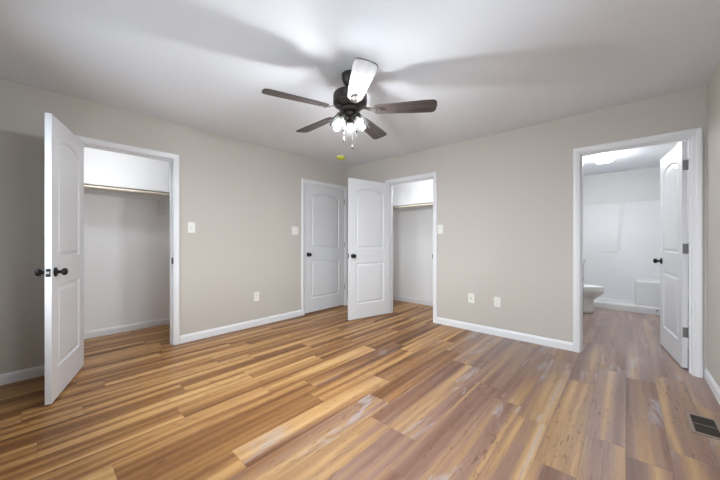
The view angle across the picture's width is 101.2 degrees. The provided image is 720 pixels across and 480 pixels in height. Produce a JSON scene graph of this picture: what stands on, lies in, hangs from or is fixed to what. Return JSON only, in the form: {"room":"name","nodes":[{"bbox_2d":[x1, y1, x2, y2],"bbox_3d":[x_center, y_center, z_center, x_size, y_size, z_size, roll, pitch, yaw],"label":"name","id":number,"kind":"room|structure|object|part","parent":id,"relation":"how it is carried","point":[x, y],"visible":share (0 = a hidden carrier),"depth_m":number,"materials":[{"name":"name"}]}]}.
{"room":"empty bedroom","nodes":[
{"label":"empty bedroom","id":0,"kind":"room"},
{"bbox_2d":[84,147,169,330],"bbox_3d":[-3.140,-0.067,3.597,0.100,2.440,2.285,0,0,42],"label":"wall","id":1,"kind":"structure","parent":0,"point":[127,241],"depth_m":3.72,"materials":[{"name":"paint"}]},
{"bbox_2d":[84,182,169,213],"bbox_3d":[-2.982,-0.492,3.466,0.309,0.284,2.068,0,0,42],"label":"closet shelf","id":2,"kind":"object","parent":1,"relation":"attached to","point":[98,189],"visible":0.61,"depth_m":3.64,"materials":[{"name":"paint"}]},
{"bbox_3d":[-2.886,-0.589,3.379,0.033,0.033,2.064,0,0,42],"label":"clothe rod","id":3,"kind":"part","parent":2,"relation":"part of","materials":[{"name":"white wood"}]},
{"bbox_2d":[84,317,169,338],"bbox_3d":[-2.771,1.109,3.276,0.880,0.087,2.070,0,0,42],"label":"baseboard","id":4,"kind":"structure","parent":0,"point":[157,322],"depth_m":3.72,"materials":[{"name":"white paint"}]},
{"bbox_2d":[0,78,346,373],"bbox_3d":[-1.684,-0.067,3.741,0.115,2.440,4.445,0,0,42],"label":"wall","id":5,"kind":"structure","parent":0,"point":[242,198],"depth_m":3.39,"materials":[{"name":"beige paint"}]},
{"bbox_2d":[34,113,83,404],"bbox_3d":[-2.342,0.130,2.364,0.169,2.018,0.755,0,0,-30],"label":"door","id":6,"kind":"structure","parent":5,"relation":"in","point":[64,151],"depth_m":2.24,"materials":[{"name":"white paint"}]},
{"bbox_3d":[-2.234,0.228,2.076,0.067,0.066,0.066,0,0,-30],"label":"knob","id":7,"kind":"part","parent":6,"relation":"part of","materials":[{"name":"black metal"}]},
{"bbox_3d":[-2.158,0.228,2.047,0.025,0.057,0.002,0,0,-30],"label":"latch plate","id":8,"kind":"part","parent":6,"relation":"part of","materials":[{"name":"black metal"}]},
{"bbox_3d":[-2.146,0.228,2.127,0.067,0.066,0.066,0,0,-30],"label":"knob","id":9,"kind":"part","parent":6,"relation":"part of","materials":[{"name":"black metal"}]},
{"bbox_2d":[75,135,179,344],"bbox_3d":[-2.340,0.104,2.997,0.133,2.098,0.880,0,0,42],"label":"door frame","id":10,"kind":"structure","parent":5,"relation":"attached to","point":[174,159],"depth_m":3.25,"materials":[{"name":"white paint"}]},
{"bbox_2d":[0,310,301,385],"bbox_3d":[-1.968,1.109,3.328,0.014,0.087,3.220,0,0,42],"label":"baseboard","id":11,"kind":"structure","parent":5,"relation":"attached to","point":[24,374],"depth_m":3.46,"materials":[{"name":"white paint"}]},
{"bbox_2d":[188,222,194,232],"bbox_3d":[-1.919,-0.143,3.377,0.021,0.122,0.078,0,0,42],"label":"light switch","id":12,"kind":"object","parent":5,"relation":"attached to","point":[191,225],"visible":1,"depth_m":3.38,"materials":[{"name":"white plastic"}]},
{"bbox_2d":[254,292,258,300],"bbox_3d":[-1.389,0.761,3.977,0.008,0.120,0.076,0,0,42],"label":"wall outlet","id":13,"kind":"object","parent":5,"relation":"attached to","point":[256,294],"visible":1,"depth_m":3.97,"materials":[{"name":"white plastic"}]},
{"bbox_2d":[292,226,297,234],"bbox_3d":[-0.968,-0.142,4.436,0.021,0.122,0.118,0,0,42],"label":"light switch","id":14,"kind":"object","parent":5,"relation":"attached to","point":[294,228],"visible":1,"depth_m":4.43,"materials":[{"name":"white plastic"}]},
{"bbox_2d":[301,178,346,314],"bbox_3d":[-0.603,0.104,4.930,0.133,2.098,0.987,0,0,42],"label":"door frame","id":15,"kind":"structure","parent":5,"relation":"attached to","point":[303,181],"depth_m":4.56,"materials":[{"name":"white paint"}]},
{"bbox_2d":[305,183,344,312],"bbox_3d":[-0.580,0.130,4.907,0.169,2.018,0.871,0,0,42],"label":"door","id":16,"kind":"structure","parent":5,"relation":"in","point":[324,206],"depth_m":4.86,"materials":[{"name":"white paint"}]},
{"bbox_2d":[0,300,719,479],"bbox_3d":[0.699,1.203,4.020,5.567,0.100,8.045,0,0,42],"label":"floor","id":17,"kind":"structure","parent":0,"point":[400,394],"depth_m":2.02,"materials":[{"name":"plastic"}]},
{"bbox_2d":[583,260,584,309],"bbox_3d":[2.748,0.677,4.185,0.650,0.949,0.934,0,0,42],"label":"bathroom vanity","id":18,"kind":"object","parent":17,"relation":"on","point":[583,260],"visible":0.1,"depth_m":4.29,"materials":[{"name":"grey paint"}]},
{"bbox_3d":[3.107,0.688,4.154,0.016,0.670,0.417,0,0,42],"label":"cabinet door","id":19,"kind":"part","parent":18,"relation":"part of","materials":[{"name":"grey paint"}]},
{"bbox_2d":[583,284,603,312],"bbox_3d":[3.472,0.770,4.852,0.824,0.764,0.450,0,0,42],"label":"toilet","id":20,"kind":"object","parent":17,"relation":"on","point":[591,292],"visible":0.2,"depth_m":4.61,"materials":[{"name":"white ceramic"}]},
{"bbox_3d":[3.518,0.728,4.811,0.694,0.028,0.372,0,0,42],"label":"lid","id":21,"kind":"part","parent":20,"relation":"part of","materials":[{"name":"white ceramic"}]},
{"bbox_2d":[583,200,659,314],"bbox_3d":[4.397,0.227,5.326,1.576,1.849,0.953,0,0,42],"label":"shower stall","id":22,"kind":"object","parent":17,"relation":"on","point":[621,241],"visible":0.65,"depth_m":5.44,"materials":[{"name":"white plastic"}]},
{"bbox_3d":[4.866,0.888,4.986,0.334,0.440,0.742,0,0,42],"label":"corner seat","id":23,"kind":"part","parent":22,"relation":"part of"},
{"bbox_2d":[684,411,719,439],"bbox_3d":[2.136,1.150,1.831,0.144,0.005,0.284,0,0,42],"label":"floor vent","id":24,"kind":"object","parent":17,"relation":"in","point":[699,424],"visible":1,"depth_m":1.83,"materials":[{"name":"beige metal"}]},
{"bbox_2d":[0,0,719,175],"bbox_3d":[0.699,-1.337,4.020,5.567,0.100,8.045,0,0,42],"label":"ceiling","id":25,"kind":"structure","parent":0,"point":[490,67],"depth_m":2.12,"materials":[{"name":"paint"}]},
{"bbox_2d":[337,155,344,159],"bbox_3d":[-0.293,-1.263,4.552,0.136,0.049,0.136,0,0,42],"label":"smoke detector","id":26,"kind":"object","parent":25,"relation":"attached to","point":[339,157],"visible":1,"depth_m":4.51,"materials":[{"name":"yellow plastic"}]},
{"bbox_2d":[262,58,436,148],"bbox_3d":[-0.108,-0.997,2.330,1.226,0.578,1.271,0,0,42],"label":"ceiling fan","id":27,"kind":"object","parent":25,"relation":"hanging from","point":[350,99],"visible":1,"depth_m":2.22,"materials":[{"name":"brown wood"}]},
{"bbox_3d":[-0.449,-1.002,2.095,0.474,0.006,0.144,0,12,-28],"label":"blade","id":28,"kind":"part","parent":27,"relation":"part of","materials":[{"name":"brown wood"}]},
{"bbox_3d":[-0.383,-1.002,2.587,0.474,0.006,0.144,0,12,44],"label":"blade","id":29,"kind":"part","parent":27,"relation":"part of","materials":[{"name":"brown wood"}]},
{"bbox_3d":[-0.152,-0.897,2.253,0.118,0.116,0.118,32,-15,-26],"label":"lamp shade","id":30,"kind":"part","parent":27,"relation":"part of","materials":[{"name":"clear glass"}]},
{"bbox_2d":[339,111,347,119],"bbox_3d":[-0.122,-0.962,2.270,0.066,0.056,0.065,32,-15,-26],"label":"socket","id":31,"kind":"object","parent":27,"relation":"attached to","point":[344,114],"depth_m":2.25,"materials":[{"name":"brown metal"}]},
{"bbox_2d":[352,111,360,119],"bbox_3d":[-0.033,-0.962,2.270,0.066,0.056,0.065,-32,-15,26],"label":"socket","id":32,"kind":"object","parent":27,"relation":"attached to","point":[355,114],"depth_m":2.25,"materials":[{"name":"brown metal"}]},
{"bbox_3d":[-0.003,-0.897,2.253,0.118,0.116,0.118,-32,-15,26],"label":"lamp shade","id":33,"kind":"part","parent":27,"relation":"part of","materials":[{"name":"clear glass"}]},
{"bbox_3d":[-0.002,-1.002,1.881,0.144,0.006,0.474,12,-2,-10],"label":"blade","id":34,"kind":"part","parent":27,"relation":"part of","materials":[{"name":"wood"}]},
{"bbox_3d":[0.105,-1.002,2.676,0.144,0.006,0.474,-13,-6,25],"label":"blade","id":35,"kind":"part","parent":27,"relation":"part of","materials":[{"name":"brown wood"}]},
{"bbox_3d":[0.341,-1.002,2.240,0.474,0.006,0.144,0,-12,8],"label":"blade","id":36,"kind":"part","parent":27,"relation":"part of","materials":[{"name":"brown wood"}]},
{"bbox_2d":[594,153,613,163],"bbox_3d":[3.744,-1.241,4.541,0.236,0.092,0.236,0,0,42],"label":"bathroom light","id":37,"kind":"object","parent":25,"relation":"attached to","point":[605,158],"visible":1,"depth_m":4.47,"materials":[{"name":"white glass"}]},
{"bbox_2d":[393,179,432,300],"bbox_3d":[1.119,-0.067,5.367,2.110,2.440,0.100,0,0,42],"label":"wall","id":38,"kind":"structure","parent":0,"point":[412,230],"depth_m":5.42,"materials":[{"name":"paint"}]},
{"bbox_2d":[393,201,432,212],"bbox_3d":[0.987,-0.582,5.210,1.893,0.104,0.308,0,0,42],"label":"closet shelf","id":39,"kind":"object","parent":38,"relation":"attached to","point":[419,206],"visible":0.48,"depth_m":5.26,"materials":[{"name":"paint"}]},
{"bbox_3d":[0.900,-0.589,5.113,1.889,0.033,0.033,0,0,42],"label":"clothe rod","id":40,"kind":"part","parent":39,"relation":"part of","materials":[{"name":"white metal"}]},
{"bbox_2d":[393,295,432,305],"bbox_3d":[0.820,1.109,5.024,1.895,0.087,0.810,0,0,42],"label":"baseboard","id":41,"kind":"structure","parent":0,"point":[399,298],"depth_m":5.41,"materials":[{"name":"white paint"}]},
{"bbox_2d":[347,86,706,377],"bbox_3d":[1.367,-0.067,3.910,4.197,2.440,0.115,0,0,42],"label":"wall","id":42,"kind":"structure","parent":0,"point":[505,199],"depth_m":3.42,"materials":[{"name":"beige paint"}]},
{"bbox_2d":[348,178,389,319],"bbox_3d":[0.143,0.130,4.413,0.771,2.018,0.169,0,0,-35],"label":"door","id":43,"kind":"structure","parent":42,"relation":"in","point":[368,201],"depth_m":4.38,"materials":[{"name":"white paint"}]},
{"bbox_2d":[385,172,436,322],"bbox_3d":[0.769,0.104,4.435,0.889,2.098,0.133,0,0,42],"label":"door frame","id":44,"kind":"structure","parent":42,"relation":"attached to","point":[433,175],"depth_m":4.19,"materials":[{"name":"white paint"}]},
{"bbox_2d":[438,225,442,233],"bbox_3d":[1.097,-0.147,4.062,0.078,0.122,0.021,0,0,42],"label":"light switch","id":45,"kind":"object","parent":42,"relation":"attached to","point":[440,227],"visible":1,"depth_m":4.06,"materials":[{"name":"white plastic"}]},
{"bbox_2d":[347,300,572,350],"bbox_3d":[0.989,1.109,4.163,3.278,0.087,0.014,0,0,42],"label":"baseboard","id":46,"kind":"structure","parent":42,"relation":"attached to","point":[555,343],"depth_m":3.47,"materials":[{"name":"white paint"}]},
{"bbox_2d":[468,293,473,302],"bbox_3d":[1.417,0.744,3.777,0.076,0.120,0.017,0,0,42],"label":"cable jack","id":47,"kind":"object","parent":42,"relation":"attached to","point":[470,295],"visible":1,"depth_m":3.78,"materials":[{"name":"white plastic"}]},
{"bbox_2d":[494,297,500,306],"bbox_3d":[1.657,0.748,3.567,0.076,0.120,0.008,0,0,42],"label":"wall outlet","id":48,"kind":"object","parent":42,"relation":"attached to","point":[497,300],"visible":1,"depth_m":3.56,"materials":[{"name":"white plastic"}]},
{"bbox_2d":[573,127,702,377],"bbox_3d":[2.583,0.104,2.818,0.888,2.098,0.151,0,0,42],"label":"door frame","id":49,"kind":"structure","parent":42,"relation":"attached to","point":[695,136],"depth_m":2.56,"materials":[{"name":"white paint"}]},
{"bbox_2d":[583,167,659,204],"bbox_3d":[4.751,-0.067,5.720,1.582,2.440,0.100,0,0,42],"label":"wall","id":50,"kind":"structure","parent":0,"point":[636,185],"depth_m":5.52,"materials":[{"name":"paint"}]},
{"bbox_2d":[653,141,688,367],"bbox_3d":[3.109,0.130,2.944,0.169,2.018,0.774,0,0,35],"label":"door","id":51,"kind":"structure","parent":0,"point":[674,167],"depth_m":2.81,"materials":[{"name":"white paint"}]},
{"bbox_3d":[3.247,0.228,3.230,0.067,0.066,0.066,0,0,35],"label":"knob","id":52,"kind":"part","parent":51,"relation":"part of","materials":[{"name":"black metal"}]},
{"bbox_2d":[674,61,719,387],"bbox_3d":[2.727,-0.067,2.198,0.115,2.440,8.045,0,0,42],"label":"wall","id":53,"kind":"structure","parent":0,"point":[713,86],"depth_m":2.28,"materials":[{"name":"beige paint"}]},
{"bbox_2d":[704,368,719,404],"bbox_3d":[1.476,1.109,0.902,0.014,0.087,4.215,0,0,42],"label":"baseboard","id":54,"kind":"structure","parent":53,"relation":"attached to","point":[714,387],"depth_m":2.24,"materials":[{"name":"white paint"}]}
]}

